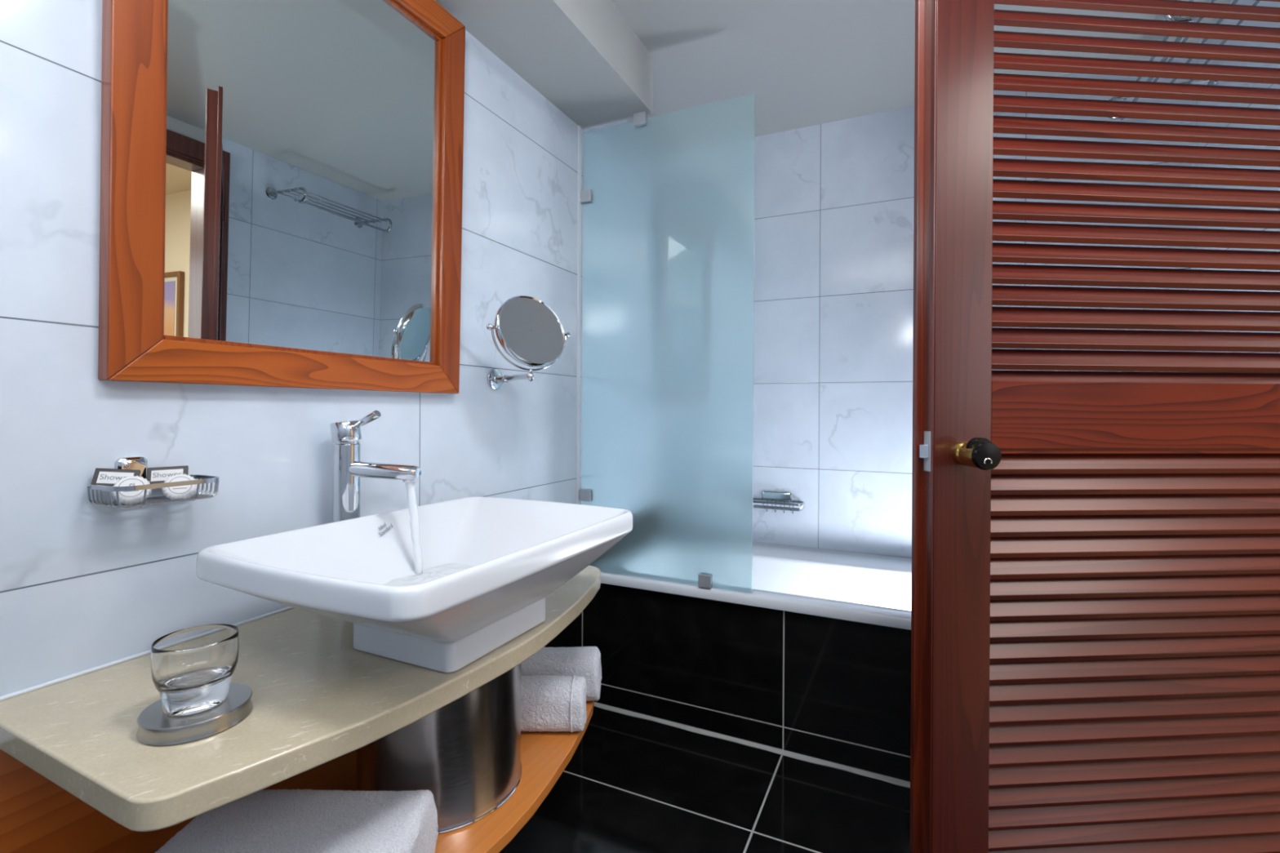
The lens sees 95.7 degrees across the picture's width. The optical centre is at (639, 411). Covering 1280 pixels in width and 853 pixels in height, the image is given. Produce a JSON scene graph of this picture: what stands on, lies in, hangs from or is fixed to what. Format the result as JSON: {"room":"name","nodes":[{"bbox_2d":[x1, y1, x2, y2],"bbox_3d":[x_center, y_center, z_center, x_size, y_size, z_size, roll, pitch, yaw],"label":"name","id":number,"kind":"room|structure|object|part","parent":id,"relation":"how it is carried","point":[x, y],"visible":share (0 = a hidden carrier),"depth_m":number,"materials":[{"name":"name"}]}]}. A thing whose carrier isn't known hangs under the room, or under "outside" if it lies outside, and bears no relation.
{"room":"bathroom","nodes":[
{"label":"bathroom","id":0,"kind":"room"},
{"bbox_2d":[0,0,628,696],"bbox_3d":[-0.641,-0.072,1.075,0.100,2.060,3.194,0,0,25],"label":"wall","id":1,"kind":"structure","parent":0,"point":[84,585],"depth_m":0.85,"materials":[{"name":"white tile"}]},
{"bbox_2d":[0,606,293,701],"bbox_3d":[-0.588,0.344,1.067,0.006,0.006,0.865,0,0,25],"label":"trim","id":2,"kind":"structure","parent":1,"relation":"attached to","point":[148,652],"depth_m":0.77,"materials":[{"name":"white plastic"}]},
{"bbox_2d":[87,457,219,508],"bbox_3d":[-0.667,0.095,0.801,0.088,0.062,0.128,0,0,25],"label":"basket","id":3,"kind":"object","parent":1,"relation":"attached to","point":[140,464],"visible":0.8,"depth_m":0.79,"materials":[{"name":"silver metal"}]},
{"bbox_2d":[91,467,140,486],"bbox_3d":[-0.698,0.090,0.771,0.048,0.030,0.016,0,0,-26],"label":"box","id":4,"kind":"object","parent":3,"relation":"in","point":[102,477],"visible":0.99,"depth_m":0.77,"materials":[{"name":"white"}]},
{"bbox_2d":[111,475,151,504],"bbox_3d":[-0.672,0.104,0.766,0.041,0.037,0.029,0,0,-41],"label":"soap","id":5,"kind":"object","parent":3,"relation":"in","point":[131,497],"visible":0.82,"depth_m":0.76,"materials":[{"name":"white paper"}]},
{"bbox_2d":[146,465,188,484],"bbox_3d":[-0.672,0.092,0.825,0.047,0.027,0.016,0,0,-30],"label":"box","id":6,"kind":"object","parent":3,"relation":"in","point":[158,474],"visible":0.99,"depth_m":0.82,"materials":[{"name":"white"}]},
{"bbox_2d":[161,473,197,499],"bbox_3d":[-0.648,0.107,0.816,0.041,0.037,0.029,0,0,-41],"label":"soap","id":7,"kind":"object","parent":3,"relation":"in","point":[188,491],"visible":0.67,"depth_m":0.81,"materials":[{"name":"white paper"}]},
{"bbox_2d":[97,0,465,394],"bbox_3d":[-0.566,-0.469,1.061,0.028,0.855,0.654,1,1,25],"label":"wall mirror","id":8,"kind":"object","parent":1,"relation":"attached to","point":[282,180],"visible":1,"depth_m":0.98,"materials":[{"name":"brown wood"}]},
{"bbox_2d":[164,0,438,362],"bbox_3d":[-0.573,-0.469,1.064,0.008,0.732,0.531,1,1,25],"label":"mirror glass","id":9,"kind":"object","parent":8,"relation":"on","point":[301,138],"depth_m":1.02,"materials":[{"name":"silver metal"}]},
{"bbox_2d":[0,701,593,852],"bbox_3d":[-0.392,0.544,0.972,0.442,0.332,0.874,0,0,25],"label":"shelf","id":10,"kind":"object","parent":1,"relation":"attached to","point":[37,815],"visible":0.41,"depth_m":0.82,"materials":[{"name":"orange wood"}]},
{"bbox_3d":[-0.584,0.543,1.062,0.018,0.332,0.862,0,0,25],"label":"panel","id":11,"kind":"part","parent":10,"relation":"part of","materials":[{"name":"beige stone"}]},
{"bbox_2d":[155,789,438,852],"bbox_3d":[-0.438,0.578,0.714,0.311,0.099,0.233,0,0,0],"label":"bath towel","id":12,"kind":"object","parent":10,"relation":"on","point":[268,820],"visible":0.91,"depth_m":0.75,"materials":[{"name":"white fabric"}]},
{"bbox_2d":[0,565,600,831],"bbox_3d":[-0.384,0.363,0.968,0.458,0.030,0.874,0,0,25],"label":"countertop","id":13,"kind":"structure","parent":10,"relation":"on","point":[317,699],"depth_m":0.67,"materials":[{"name":"beige stone"}]},
{"bbox_2d":[136,682,253,746],"bbox_3d":[-0.498,0.338,0.652,0.104,0.018,0.104,0,0,25],"label":"coaster","id":14,"kind":"object","parent":13,"relation":"on","point":[157,727],"visible":0.72,"depth_m":0.62,"materials":[{"name":"silver metal"}]},
{"bbox_2d":[150,623,239,715],"bbox_3d":[-0.500,0.291,0.653,0.079,0.075,0.079,0,0,25],"label":"tumbler","id":15,"kind":"object","parent":14,"relation":"on","point":[193,668],"visible":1,"depth_m":0.63,"materials":[{"name":"clear glass"}]},
{"bbox_2d":[329,410,421,522],"bbox_3d":[-0.470,0.172,1.036,0.184,0.349,0.053,0,0,14],"label":"faucet","id":16,"kind":"object","parent":13,"relation":"on","point":[348,468],"visible":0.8,"depth_m":1.03,"materials":[{"name":"silver metal"}]},
{"bbox_3d":[-0.488,0.016,1.033,0.064,0.036,0.014,0,0,25],"label":"lever","id":17,"kind":"part","parent":16,"relation":"part of","materials":[{"name":"silver metal"}]},
{"bbox_3d":[-0.452,0.105,1.024,0.143,0.029,0.030,0,0,19],"label":"spout","id":18,"kind":"part","parent":16,"relation":"part of","materials":[{"name":"silver metal"}]},
{"bbox_2d":[195,496,632,672],"bbox_3d":[-0.304,0.267,0.936,0.410,0.162,0.576,0,0,25],"label":"vessel basin","id":19,"kind":"object","parent":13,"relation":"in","point":[519,553],"visible":0.99,"depth_m":0.85,"materials":[{"name":"white ceramic"}]},
{"bbox_2d":[383,481,471,586],"bbox_3d":[-0.359,0.202,0.984,0.156,0.162,0.177,0,0,25],"label":"water","id":20,"kind":"object","parent":19,"relation":"in","point":[430,574],"visible":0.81,"depth_m":1.00,"materials":[{"name":"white liquid"}]},
{"bbox_2d":[355,662,522,834],"bbox_3d":[-0.337,0.507,0.988,0.269,0.241,0.269,0,0,25],"label":"bin","id":21,"kind":"object","parent":10,"relation":"on","point":[466,752],"visible":0.54,"depth_m":0.88,"materials":[{"name":"grey metal"}]},
{"bbox_2d":[520,675,586,733],"bbox_3d":[-0.194,0.580,1.153,0.173,0.096,0.086,0,0,0],"label":"hand towel","id":22,"kind":"object","parent":10,"relation":"on","point":[554,704],"visible":0.73,"depth_m":1.12,"materials":[{"name":"white fabric"}]},
{"bbox_2d":[521,646,601,701],"bbox_3d":[-0.204,0.575,1.274,0.235,0.105,0.092,0,0,0],"label":"hand towel","id":23,"kind":"object","parent":10,"relation":"on","point":[584,661],"visible":0.38,"depth_m":1.24,"materials":[{"name":"white fabric"}]},
{"bbox_2d":[486,295,571,390],"bbox_3d":[-0.320,-0.161,1.374,0.259,0.213,0.208,0,0,35],"label":"magnifying mirror","id":24,"kind":"object","parent":1,"relation":"attached to","point":[526,327],"visible":1,"depth_m":1.32,"materials":[{"name":"silver metal"}]},
{"bbox_3d":[-0.323,-0.184,1.263,0.023,0.013,0.013,0,0,-40],"label":"pivot knob","id":25,"kind":"part","parent":24,"relation":"part of","materials":[{"name":"silver metal"}]},
{"bbox_3d":[-0.301,-0.083,1.414,0.015,0.020,0.205,0,0,-30],"label":"arm","id":26,"kind":"part","parent":24,"relation":"part of","materials":[{"name":"silver metal"}]},
{"bbox_3d":[-0.176,-0.183,1.386,0.023,0.013,0.013,0,0,-40],"label":"pivot knob","id":27,"kind":"part","parent":24,"relation":"part of","materials":[{"name":"silver metal"}]},
{"bbox_2d":[576,124,582,504],"bbox_3d":[-0.199,-0.204,1.884,0.004,1.445,0.018,0,0,25],"label":"trim","id":28,"kind":"structure","parent":1,"relation":"attached to","point":[580,128],"depth_m":1.88,"materials":[{"name":"white plastic"}]},
{"bbox_2d":[435,0,653,129],"bbox_3d":[-0.617,-1.013,0.703,0.250,0.175,2.542,0,0,25],"label":"soffit","id":29,"kind":"structure","parent":0,"point":[583,56],"depth_m":1.53,"materials":[{"name":"grey paint"}]},
{"bbox_2d":[498,706,910,852],"bbox_3d":[0.178,0.993,0.687,1.925,0.060,3.394,0,0,25],"label":"floor","id":30,"kind":"structure","parent":0,"point":[630,784],"depth_m":1.43,"materials":[{"name":"black tile"}]},
{"bbox_2d":[600,542,911,630],"bbox_3d":[0.726,0.683,1.821,1.736,0.320,0.671,0,0,25],"label":"bathtub","id":31,"kind":"object","parent":30,"relation":"on","point":[852,586],"visible":0.09,"depth_m":1.93,"materials":[{"name":"white ceramic"}]},
{"bbox_2d":[579,93,755,593],"bbox_3d":[0.066,-0.204,1.776,0.572,1.443,0.030,0,0,25],"label":"screen","id":32,"kind":"object","parent":31,"relation":"on","point":[668,200],"visible":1,"depth_m":1.76,"materials":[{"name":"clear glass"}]},
{"bbox_2d":[582,582,911,782],"bbox_3d":[0.601,0.758,1.559,1.740,0.410,0.030,0,0,25],"label":"panel","id":33,"kind":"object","parent":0,"point":[836,691],"depth_m":1.66,"materials":[{"name":"black tile"}]},
{"bbox_2d":[593,702,910,787],"bbox_3d":[0.590,0.960,1.538,1.740,0.007,0.016,0,0,25],"label":"trim","id":34,"kind":"structure","parent":33,"relation":"attached to","point":[890,780],"depth_m":1.65,"materials":[{"name":"grey metal"}]},
{"bbox_2d":[611,0,1230,137],"bbox_3d":[0.189,-1.127,0.682,1.925,0.060,3.394,0,0,25],"label":"ceiling","id":35,"kind":"structure","parent":0,"point":[805,63],"depth_m":1.77,"materials":[{"name":"grey paint"}]},
{"bbox_2d":[752,56,1191,558],"bbox_3d":[0.851,-0.067,2.191,1.840,2.060,0.100,0,0,25],"label":"wall","id":36,"kind":"structure","parent":0,"point":[833,227],"depth_m":2.17,"materials":[{"name":"white tile"}]},
{"bbox_2d":[753,490,804,514],"bbox_3d":[0.520,0.356,2.245,0.222,0.081,0.085,0,0,25],"label":"rack","id":37,"kind":"object","parent":36,"relation":"attached to","point":[780,496],"visible":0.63,"depth_m":2.25,"materials":[{"name":"silver metal"}]},
{"bbox_2d":[1189,0,1279,352],"bbox_3d":[1.537,-0.061,1.385,0.090,2.060,0.969,0,0,25],"label":"wall","id":38,"kind":"structure","parent":0,"point":[1263,3],"depth_m":1.48,"materials":[{"name":"white tile"}]},
{"bbox_2d":[909,0,1279,852],"bbox_3d":[0.871,0.002,0.939,0.839,1.905,0.104,0,0,-5],"label":"door","id":39,"kind":"structure","parent":38,"relation":"in","point":[1095,593],"depth_m":0.95,"materials":[{"name":"brown wood"}]},
{"bbox_3d":[0.463,0.064,0.932,0.002,0.064,0.018,0,0,-5],"label":"latch plate","id":40,"kind":"part","parent":39,"relation":"part of","materials":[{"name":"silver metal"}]},
{"bbox_3d":[0.516,0.067,0.896,0.041,0.041,0.051,0,0,-5],"label":"knob","id":41,"kind":"part","parent":39,"relation":"part of","materials":[{"name":"gold metal"}]},
{"bbox_3d":[0.869,0.389,0.964,0.630,0.712,0.022,0,0,-5],"label":"louvre panel","id":42,"kind":"part","parent":39,"relation":"part of","materials":[{"name":"brown wood"}]},
{"bbox_3d":[0.871,0.007,0.966,0.622,0.108,0.030,0,0,-5],"label":"rail","id":43,"kind":"part","parent":39,"relation":"part of","materials":[{"name":"brown wood"}]},
{"bbox_3d":[0.873,-0.429,0.962,0.630,0.796,0.022,0,0,-5],"label":"louvre panel","id":44,"kind":"part","parent":39,"relation":"part of","materials":[{"name":"brown wood"}]},
{"bbox_3d":[0.871,0.068,0.956,0.622,0.004,0.004,0,0,-5],"label":"moulding","id":45,"kind":"part","parent":39,"relation":"part of","materials":[{"name":"brown wood"}]},
{"bbox_2d":[1108,0,1260,119],"bbox_3d":[1.388,-0.907,1.456,0.248,0.094,0.514,0,0,25],"label":"towel rack","id":46,"kind":"object","parent":38,"relation":"attached to","point":[1191,19],"visible":0.27,"depth_m":1.44,"materials":[{"name":"silver metal"}]},
{"bbox_3d":[1.320,-0.867,1.488,0.010,0.010,0.500,0,0,25],"label":"rod","id":47,"kind":"part","parent":46,"relation":"part of","materials":[{"name":"silver metal"}]},
{"bbox_3d":[1.325,-0.921,1.486,0.008,0.008,0.490,0,0,25],"label":"rod","id":48,"kind":"part","parent":46,"relation":"part of","materials":[{"name":"silver metal"}]},
{"bbox_3d":[1.482,-0.897,1.666,0.239,0.074,0.013,0,0,25],"label":"arm","id":49,"kind":"part","parent":46,"relation":"part of","materials":[{"name":"silver metal"}]},
{"bbox_3d":[1.285,-0.897,1.250,0.239,0.074,0.013,0,0,25],"label":"arm","id":50,"kind":"part","parent":46,"relation":"part of","materials":[{"name":"silver metal"}]},
{"bbox_3d":[1.365,-0.920,1.467,0.008,0.008,0.490,0,0,25],"label":"rod","id":51,"kind":"part","parent":46,"relation":"part of","materials":[{"name":"silver metal"}]},
{"bbox_3d":[1.406,-0.920,1.447,0.008,0.008,0.490,0,0,25],"label":"rod","id":52,"kind":"part","parent":46,"relation":"part of","materials":[{"name":"silver metal"}]},
{"bbox_3d":[1.446,-0.920,1.428,0.008,0.008,0.490,0,0,25],"label":"rod","id":53,"kind":"part","parent":46,"relation":"part of","materials":[{"name":"silver metal"}]}
]}

